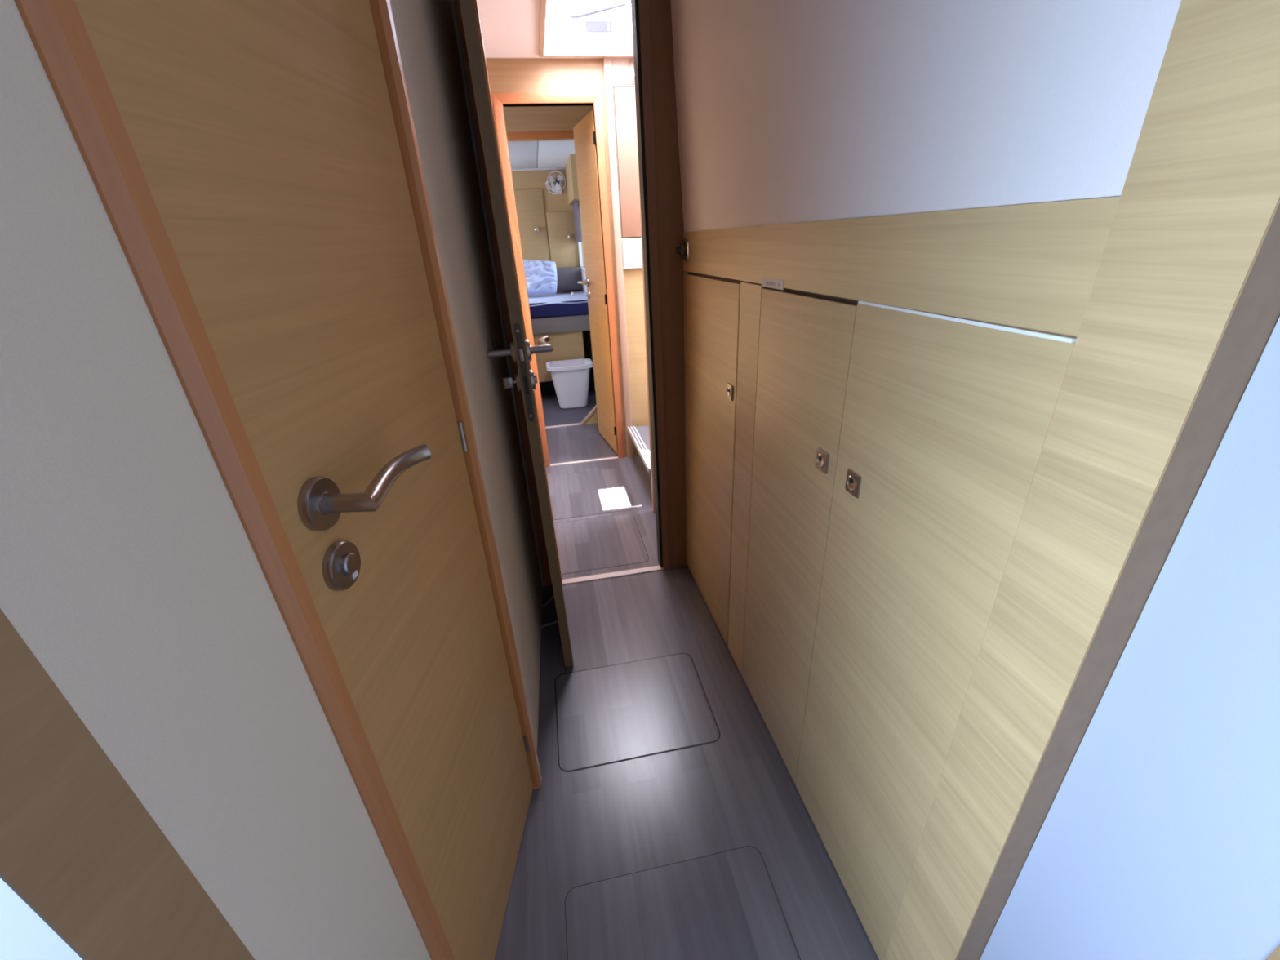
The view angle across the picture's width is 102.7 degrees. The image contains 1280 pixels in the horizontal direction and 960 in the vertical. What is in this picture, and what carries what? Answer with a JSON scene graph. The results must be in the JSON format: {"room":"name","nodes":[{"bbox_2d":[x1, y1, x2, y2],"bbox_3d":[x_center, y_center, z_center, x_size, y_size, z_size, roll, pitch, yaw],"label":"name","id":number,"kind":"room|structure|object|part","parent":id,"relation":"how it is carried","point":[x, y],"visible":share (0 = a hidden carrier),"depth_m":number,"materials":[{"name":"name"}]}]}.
{"room":"ship interior","nodes":[
{"label":"ship interior","id":0,"kind":"room"},
{"bbox_2d":[0,875,85,959],"bbox_3d":[-0.844,0.223,0.207,0.990,2.138,0.045,-7,25,-8],"label":"wall","id":1,"kind":"structure","parent":0,"point":[25,934],"depth_m":0.30,"materials":[{"name":"grey paint"}]},
{"bbox_2d":[0,0,431,959],"bbox_3d":[-0.373,0.111,0.395,0.044,2.138,0.164,-2,25,3],"label":"wall","id":2,"kind":"structure","parent":0,"point":[131,571],"depth_m":0.37,"materials":[{"name":"white paint"}]},
{"bbox_2d":[0,608,254,959],"bbox_3d":[-0.376,0.160,0.292,0.045,2.138,0.065,-2,25,3],"label":"trim","id":3,"kind":"structure","parent":2,"relation":"attached to","point":[77,843],"depth_m":0.32,"materials":[{"name":"brown wood"}]},
{"bbox_2d":[13,0,454,959],"bbox_3d":[-0.360,0.136,0.515,0.056,1.989,0.033,-2,25,3],"label":"trim","id":4,"kind":"structure","parent":2,"relation":"attached to","point":[56,29],"depth_m":0.41,"materials":[{"name":"brown wood"}]},
{"bbox_2d":[389,0,542,752],"bbox_3d":[-0.421,-0.330,1.337,0.046,2.138,0.867,-6,25,-7],"label":"wall","id":5,"kind":"structure","parent":0,"point":[425,32],"depth_m":1.23,"materials":[{"name":"grey paint"}]},
{"bbox_2d":[74,0,533,959],"bbox_3d":[-0.351,0.040,0.745,0.171,1.945,0.478,-2,25,3],"label":"door","id":6,"kind":"structure","parent":5,"relation":"in","point":[262,134],"depth_m":0.61,"materials":[{"name":"brown wood"}]},
{"bbox_3d":[-0.307,-0.005,0.608,0.068,0.022,0.156,-2,25,3],"label":"lever handle","id":7,"kind":"part","parent":6,"relation":"part of","materials":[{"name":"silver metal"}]},
{"bbox_2d":[368,0,542,788],"bbox_3d":[-0.343,-0.077,0.968,0.062,1.989,0.036,-2,25,3],"label":"trim","id":8,"kind":"structure","parent":5,"relation":"attached to","point":[381,11],"depth_m":0.86,"materials":[{"name":"brown wood"}]},
{"bbox_2d":[450,0,545,588],"bbox_3d":[-0.461,-0.510,1.724,0.014,2.138,0.014,-7,25,-8],"label":"trim","id":9,"kind":"structure","parent":5,"relation":"attached to","point":[452,2],"depth_m":1.62,"materials":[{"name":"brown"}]},
{"bbox_2d":[477,0,603,57],"bbox_3d":[-0.359,-1.822,1.956,1.892,0.026,1.320,-7,25,-8],"label":"ceiling","id":10,"kind":"structure","parent":0,"point":[510,28],"depth_m":2.14,"materials":[{"name":"white paint"}]},
{"bbox_2d":[538,0,633,57],"bbox_3d":[-0.154,-1.999,2.094,0.533,0.231,0.764,-7,25,-8],"label":"deck hatch","id":11,"kind":"object","parent":10,"relation":"attached to","point":[567,28],"visible":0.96,"depth_m":2.41,"materials":[{"name":"white glass"}]},
{"bbox_3d":[-0.193,-2.186,2.380,0.268,0.062,0.016,-6,25,-7],"label":"stay arm","id":12,"kind":"part","parent":11,"relation":"part of","materials":[{"name":"grey metal"}]},
{"bbox_2d":[507,140,575,168],"bbox_3d":[-0.905,-2.528,3.972,2.464,0.044,1.584,-7,25,-8],"label":"ceiling","id":13,"kind":"structure","parent":0,"point":[540,153],"depth_m":3.85,"materials":[{"name":"white"}]},
{"bbox_2d":[502,106,592,132],"bbox_3d":[-0.715,-1.407,3.616,2.464,2.174,0.044,-7,25,-8],"label":"ceiling","id":14,"kind":"structure","parent":0,"point":[536,118],"depth_m":3.22,"materials":[{"name":"brown wood"}]},
{"bbox_2d":[506,130,573,141],"bbox_3d":[-0.668,-2.192,3.264,0.704,0.041,0.062,-7,25,-8],"label":"trim","id":15,"kind":"structure","parent":14,"relation":"attached to","point":[563,135],"depth_m":3.25,"materials":[{"name":"brown wood"}]},
{"bbox_2d":[511,169,587,358],"bbox_3d":[-0.995,-1.954,5.036,2.464,1.980,0.053,-7,25,-8],"label":"wall","id":16,"kind":"structure","parent":0,"point":[524,180],"depth_m":4.71,"materials":[{"name":"beige wood"}]},
{"bbox_2d":[514,188,550,261],"bbox_3d":[-1.168,-2.334,4.772,0.588,0.647,0.042,-7,25,-8],"label":"locker","id":17,"kind":"object","parent":16,"relation":"attached to","point":[530,206],"visible":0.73,"depth_m":4.79,"materials":[{"name":"beige wood"}]},
{"bbox_2d":[511,167,564,171],"bbox_3d":[-1.453,-2.734,4.526,1.602,0.022,0.048,-7,25,-8],"label":"trim","id":18,"kind":"structure","parent":16,"relation":"attached to","point":[548,168],"depth_m":4.59,"materials":[{"name":"white"}]},
{"bbox_2d":[545,170,565,194],"bbox_3d":[-0.768,-2.700,4.650,0.182,0.179,0.110,-7,25,-8],"label":"fan","id":19,"kind":"object","parent":16,"relation":"attached to","point":[556,183],"visible":1,"depth_m":4.64,"materials":[{"name":"white plastic"}]},
{"bbox_3d":[-0.758,-2.705,4.642,0.060,0.060,0.067,-7,25,-8],"label":"motor","id":20,"kind":"part","parent":19,"relation":"part of","materials":[{"name":"black plastic"}]},
{"bbox_2d":[546,211,579,267],"bbox_3d":[-0.731,-2.281,4.886,0.271,0.493,0.042,-7,25,-8],"label":"locker","id":21,"kind":"object","parent":16,"relation":"attached to","point":[564,251],"visible":0.78,"depth_m":4.88,"materials":[{"name":"beige wood"}]},
{"bbox_2d":[485,57,648,462],"bbox_3d":[0.289,-1.186,3.079,2.288,2.138,0.053,-7,25,-8],"label":"wall","id":22,"kind":"structure","parent":0,"point":[505,75],"depth_m":2.61,"materials":[{"name":"brown wood"}]},
{"bbox_2d":[491,93,550,466],"bbox_3d":[-0.663,-1.004,2.960,0.044,1.998,0.070,-7,25,-8],"label":"trim","id":23,"kind":"structure","parent":22,"relation":"attached to","point":[498,106],"depth_m":2.79,"materials":[{"name":"orange wood"}]},
{"bbox_2d":[491,92,601,106],"bbox_3d":[-0.465,-1.917,2.581,0.540,0.042,0.070,-7,25,-8],"label":"trim","id":24,"kind":"structure","parent":22,"relation":"attached to","point":[587,98],"depth_m":2.56,"materials":[{"name":"orange wood"}]},
{"bbox_2d":[550,456,618,466],"bbox_3d":[-0.368,-0.125,3.403,0.454,0.005,0.023,-7,25,-8],"label":"trim","id":25,"kind":"structure","parent":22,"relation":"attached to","point":[615,457],"depth_m":3.40,"materials":[{"name":"white"}]},
{"bbox_2d":[573,109,617,453],"bbox_3d":[-0.265,-1.143,3.268,0.171,1.930,0.496,-11,26,-16],"label":"door","id":26,"kind":"structure","parent":22,"relation":"in","point":[584,132],"depth_m":3.18,"materials":[{"name":"brown wood"}]},
{"bbox_3d":[-0.355,-1.272,3.305,0.068,0.022,0.156,-11,26,-16],"label":"lever handle","id":27,"kind":"part","parent":26,"relation":"part of","materials":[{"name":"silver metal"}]},
{"bbox_2d":[592,93,624,457],"bbox_3d":[-0.175,-1.063,3.034,0.042,1.998,0.070,-7,25,-8],"label":"trim","id":28,"kind":"structure","parent":22,"relation":"attached to","point":[597,104],"depth_m":2.92,"materials":[{"name":"orange wood"}]},
{"bbox_2d":[602,57,633,457],"bbox_3d":[-0.116,-1.125,2.994,0.040,2.138,0.053,-7,25,-8],"label":"trim","id":29,"kind":"structure","parent":22,"relation":"attached to","point":[607,69],"depth_m":2.86,"materials":[{"name":"brown wood"}]},
{"bbox_2d":[611,57,640,237],"bbox_3d":[0.033,-1.743,2.722,0.317,0.805,0.032,-7,25,-8],"label":"locker","id":30,"kind":"object","parent":22,"relation":"attached to","point":[623,68],"visible":0.36,"depth_m":2.68,"materials":[{"name":"brown wood"}]},
{"bbox_3d":[0.015,-2.057,2.582,0.317,0.117,0.018,-7,25,-8],"label":"panel","id":31,"kind":"part","parent":30,"relation":"part of","materials":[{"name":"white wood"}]},
{"bbox_3d":[0.061,-2.057,2.579,0.229,0.101,0.006,-7,25,-8],"label":"door","id":32,"kind":"part","parent":30,"relation":"part of","materials":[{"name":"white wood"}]},
{"bbox_2d":[621,237,642,268],"bbox_3d":[0.029,-1.300,2.927,0.264,0.157,0.028,-7,25,-8],"label":"panel","id":33,"kind":"object","parent":22,"relation":"attached to","point":[631,247],"visible":0.44,"depth_m":2.90,"materials":[{"name":"grey paint"}]},
{"bbox_2d":[577,200,595,389],"bbox_3d":[-0.432,-1.667,4.417,0.026,1.936,1.496,-7,25,-8],"label":"wall","id":34,"kind":"structure","parent":0,"point":[583,269],"depth_m":4.93,"materials":[{"name":"white paint"}]},
{"bbox_2d":[564,154,578,204],"bbox_3d":[-0.434,-2.563,4.398,0.349,0.299,0.792,-7,25,-8],"label":"locker","id":35,"kind":"object","parent":34,"relation":"attached to","point":[571,173],"visible":0.36,"depth_m":4.10,"materials":[{"name":"beige wood"}]},
{"bbox_2d":[572,200,582,242],"bbox_3d":[-0.562,-2.304,4.590,0.018,0.312,0.528,-7,25,-8],"label":"curtain","id":36,"kind":"object","parent":34,"relation":"hanging from","point":[575,206],"visible":1,"depth_m":4.46,"materials":[{"name":"grey fabric"}]},
{"bbox_2d":[634,81,655,512],"bbox_3d":[0.359,-0.839,2.332,0.693,2.138,0.031,-7,25,-8],"label":"trim","id":37,"kind":"structure","parent":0,"point":[645,317],"depth_m":2.43,"materials":[{"name":"brown wood"}]},
{"bbox_2d":[494,389,879,959],"bbox_3d":[-0.343,0.313,2.537,2.816,0.054,7.040,-7,25,-8],"label":"floor","id":38,"kind":"structure","parent":0,"point":[736,790],"depth_m":1.36,"materials":[{"name":"grey wood"}]},
{"bbox_2d":[541,595,558,627],"bbox_3d":[-0.358,0.518,2.030,0.088,0.007,0.196,-7,25,-8],"label":"cord","id":39,"kind":"object","parent":38,"relation":"on","point":[553,596],"visible":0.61,"depth_m":1.97,"materials":[{"name":"grey plastic"}]},
{"bbox_2d":[528,291,594,395],"bbox_3d":[-1.250,-1.236,4.826,1.553,0.885,0.781,-7,25,-8],"label":"berth","id":40,"kind":"object","parent":38,"relation":"on","point":[562,317],"visible":0.34,"depth_m":4.52,"materials":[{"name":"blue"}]},
{"bbox_2d":[523,259,557,293],"bbox_3d":[-1.031,-1.850,4.665,0.547,0.314,0.216,-6,25,-6],"label":"pillow","id":41,"kind":"object","parent":40,"relation":"on","point":[541,277],"visible":0.5,"depth_m":4.64,"materials":[{"name":"blue fabric"}]},
{"bbox_3d":[-1.267,-1.562,4.667,1.551,0.123,0.757,-7,25,-8],"label":"mattress","id":42,"kind":"part","parent":40,"relation":"part of","materials":[{"name":"blue fabric"}]},
{"bbox_3d":[-1.293,-1.200,4.858,1.470,0.436,0.704,-7,25,-8],"label":"panel","id":43,"kind":"part","parent":40,"relation":"part of","materials":[{"name":"beige wood"}]},
{"bbox_2d":[555,266,582,292],"bbox_3d":[-0.715,-1.946,4.967,0.370,0.218,0.116,-7,25,-8],"label":"bolster cushion","id":44,"kind":"object","parent":40,"relation":"on","point":[568,277],"visible":0.61,"depth_m":4.93,"materials":[{"name":"grey fabric"}]},
{"bbox_2d":[545,422,581,428],"bbox_3d":[-0.698,-0.421,4.067,0.458,0.007,0.026,-7,25,-8],"label":"trim","id":45,"kind":"structure","parent":38,"relation":"on","point":[579,424],"depth_m":4.07,"materials":[{"name":"white"}]},
{"bbox_2d":[546,358,592,408],"bbox_3d":[-0.603,-0.836,4.497,0.391,0.378,0.285,-7,25,-8],"label":"waste bin","id":46,"kind":"object","parent":38,"relation":"on","point":[571,378],"visible":1,"depth_m":4.41,"materials":[{"name":"white plastic"}]},
{"bbox_2d":[546,468,631,519],"bbox_3d":[-0.341,0.071,2.988,0.510,0.001,0.581,-7,25,-8],"label":"floor hatch","id":47,"kind":"object","parent":38,"relation":"on","point":[574,495],"visible":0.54,"depth_m":2.96,"materials":[{"name":"grey wood"}]},
{"bbox_2d":[580,404,598,425],"bbox_3d":[-0.352,-0.576,4.068,0.273,0.253,0.039,-7,25,-8],"label":"brace","id":48,"kind":"object","parent":38,"relation":"on","point":[592,417],"visible":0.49,"depth_m":4.08,"materials":[{"name":"beige wood"}]},
{"bbox_3d":[-0.347,-0.569,4.072,0.246,0.238,0.021,-7,25,-8],"label":"panel","id":49,"kind":"part","parent":48,"relation":"part of","materials":[{"name":"beige wood"}]},
{"bbox_2d":[554,513,648,574],"bbox_3d":[-0.242,0.302,2.487,0.502,0.001,0.468,-7,25,-8],"label":"floor hatch","id":50,"kind":"object","parent":38,"relation":"on","point":[614,540],"visible":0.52,"depth_m":2.47,"materials":[{"name":"grey wood"}]},
{"bbox_2d":[562,564,663,584],"bbox_3d":[-0.116,0.413,2.232,0.444,0.005,0.033,-7,25,-8],"label":"trim","id":51,"kind":"structure","parent":38,"relation":"on","point":[643,570],"depth_m":2.23,"materials":[{"name":"white"}]},
{"bbox_2d":[554,653,720,772],"bbox_3d":[-0.025,0.706,1.605,0.473,0.001,0.363,-7,25,-8],"label":"floor hatch","id":52,"kind":"object","parent":38,"relation":"on","point":[613,713],"visible":1,"depth_m":1.58,"materials":[{"name":"grey wood"}]},
{"bbox_2d":[627,425,650,475],"bbox_3d":[0.675,-0.286,3.130,1.413,0.431,0.684,-7,25,-8],"label":"step","id":53,"kind":"structure","parent":38,"relation":"on","point":[639,435],"depth_m":3.09,"materials":[{"name":"grey"}]},
{"bbox_2d":[564,845,800,959],"bbox_3d":[0.108,1.016,0.932,0.461,0.001,0.579,-7,25,-8],"label":"floor hatch","id":54,"kind":"object","parent":38,"relation":"on","point":[723,905],"visible":1,"depth_m":1.10,"materials":[{"name":"grey wood"}]},
{"bbox_2d":[683,271,765,675],"bbox_3d":[0.369,-0.048,1.742,0.272,1.211,0.664,-7,25,-8],"label":"locker","id":55,"kind":"object","parent":38,"relation":"on","point":[722,315],"visible":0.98,"depth_m":1.62,"materials":[{"name":"brown wood"}]},
{"bbox_3d":[0.236,-0.058,1.770,0.011,1.195,0.500,-7,26,-9],"label":"locker door","id":56,"kind":"part","parent":55,"relation":"part of","materials":[{"name":"brown wood"}]},
{"bbox_2d":[742,283,1076,959],"bbox_3d":[0.500,0.229,1.134,0.274,1.214,0.819,-7,25,-8],"label":"locker","id":57,"kind":"object","parent":38,"relation":"on","point":[897,451],"visible":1,"depth_m":0.87,"materials":[{"name":"brown wood"}]},
{"bbox_3d":[0.347,0.180,1.254,0.011,1.195,0.379,-7,26,-9],"label":"locker door","id":58,"kind":"part","parent":57,"relation":"part of","materials":[{"name":"brown wood"}]},
{"bbox_2d":[670,0,1181,231],"bbox_3d":[0.297,-0.902,0.910,0.164,0.808,1.422,-7,25,-8],"label":"wall","id":59,"kind":"structure","parent":0,"point":[788,111],"depth_m":0.68,"materials":[{"name":"white paint"}]},
{"bbox_2d":[675,237,689,262],"bbox_3d":[0.137,-0.759,1.690,0.035,0.074,0.074,-7,25,-8],"label":"door knob","id":60,"kind":"object","parent":59,"relation":"in","point":[683,249],"depth_m":1.67,"materials":[{"name":"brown metal"}]},
{"bbox_3d":[0.151,-0.761,1.692,0.007,0.074,0.074,-7,25,-8],"label":"plate","id":61,"kind":"part","parent":60,"relation":"part of","materials":[{"name":"silver metal"}]},
{"bbox_2d":[683,196,1119,337],"bbox_3d":[0.296,-0.483,1.102,0.026,0.120,1.422,-7,26,-9],"label":"trim","id":62,"kind":"structure","parent":59,"relation":"attached to","point":[1033,266],"depth_m":0.64,"materials":[{"name":"brown wood"}]},
{"bbox_2d":[761,277,783,289],"bbox_3d":[0.287,-0.427,1.113,0.001,0.018,0.111,-7,26,-9],"label":"label strip","id":63,"kind":"object","parent":62,"relation":"attached to","point":[766,282],"visible":1,"depth_m":1.11,"materials":[{"name":"white plastic"}]},
{"bbox_2d":[884,0,1279,959],"bbox_3d":[0.492,0.011,0.513,0.116,2.138,0.108,-7,25,-8],"label":"wall panel","id":64,"kind":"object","parent":59,"relation":"attached to","point":[1200,197],"depth_m":0.46,"materials":[{"name":"brown wood"}]},
{"bbox_2d":[955,199,1279,959],"bbox_3d":[0.494,0.034,0.463,0.098,2.138,0.002,-7,25,-8],"label":"trim","id":65,"kind":"structure","parent":59,"relation":"attached to","point":[1253,318],"depth_m":0.47,"materials":[{"name":"brown wood"}]},
{"bbox_2d":[979,316,1279,959],"bbox_3d":[0.671,0.365,-0.261,0.061,2.138,1.627,-7,25,-8],"label":"wall","id":66,"kind":"structure","parent":0,"point":[1159,839],"depth_m":0.48,"materials":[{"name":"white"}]},
{"bbox_2d":[1265,944,1279,959],"bbox_3d":[0.543,0.145,0.223,0.030,2.138,0.166,-7,25,-8],"label":"trim","id":67,"kind":"structure","parent":66,"relation":"attached to","point":[1275,955],"depth_m":0.42,"materials":[{"name":"beige wood"}]},
{"bbox_3d":[0.157,-0.601,1.850,1.289,2.138,0.062,-7,25,-8],"label":"wall","id":68,"kind":"structure","parent":0,"visible":0},
{"bbox_2d":[454,0,562,586],"bbox_3d":[-0.437,-0.453,1.796,0.108,1.971,0.062,-7,25,-8],"label":"trim","id":69,"kind":"structure","parent":68,"relation":"attached to","point":[535,504],"depth_m":1.69,"materials":[{"name":"brown wood"}]},
{"bbox_2d":[458,0,573,666],"bbox_3d":[-0.352,-0.338,1.549,0.171,1.945,0.496,-9,26,-11],"label":"door","id":70,"kind":"structure","parent":68,"relation":"in","point":[520,350],"depth_m":1.27,"materials":[{"name":"brown wood"}]},
{"bbox_3d":[-0.381,-0.361,1.404,0.068,0.022,0.156,-9,26,-11],"label":"lever handle","id":71,"kind":"part","parent":70,"relation":"part of","materials":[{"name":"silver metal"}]},
{"bbox_3d":[-0.298,-0.272,1.320,0.015,0.255,0.003,-9,26,-11],"label":"lock plate","id":72,"kind":"part","parent":70,"relation":"part of","materials":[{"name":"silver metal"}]},
{"bbox_3d":[-0.280,-0.376,1.423,0.068,0.022,0.156,-9,26,-11],"label":"lever handle","id":73,"kind":"part","parent":70,"relation":"part of","materials":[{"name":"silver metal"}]},
{"bbox_2d":[631,0,687,568],"bbox_3d":[0.112,-0.518,1.876,0.158,1.971,0.067,-7,25,-8],"label":"trim","id":74,"kind":"structure","parent":68,"relation":"attached to","point":[664,189],"depth_m":1.74,"materials":[{"name":"brown wood"}]}
]}

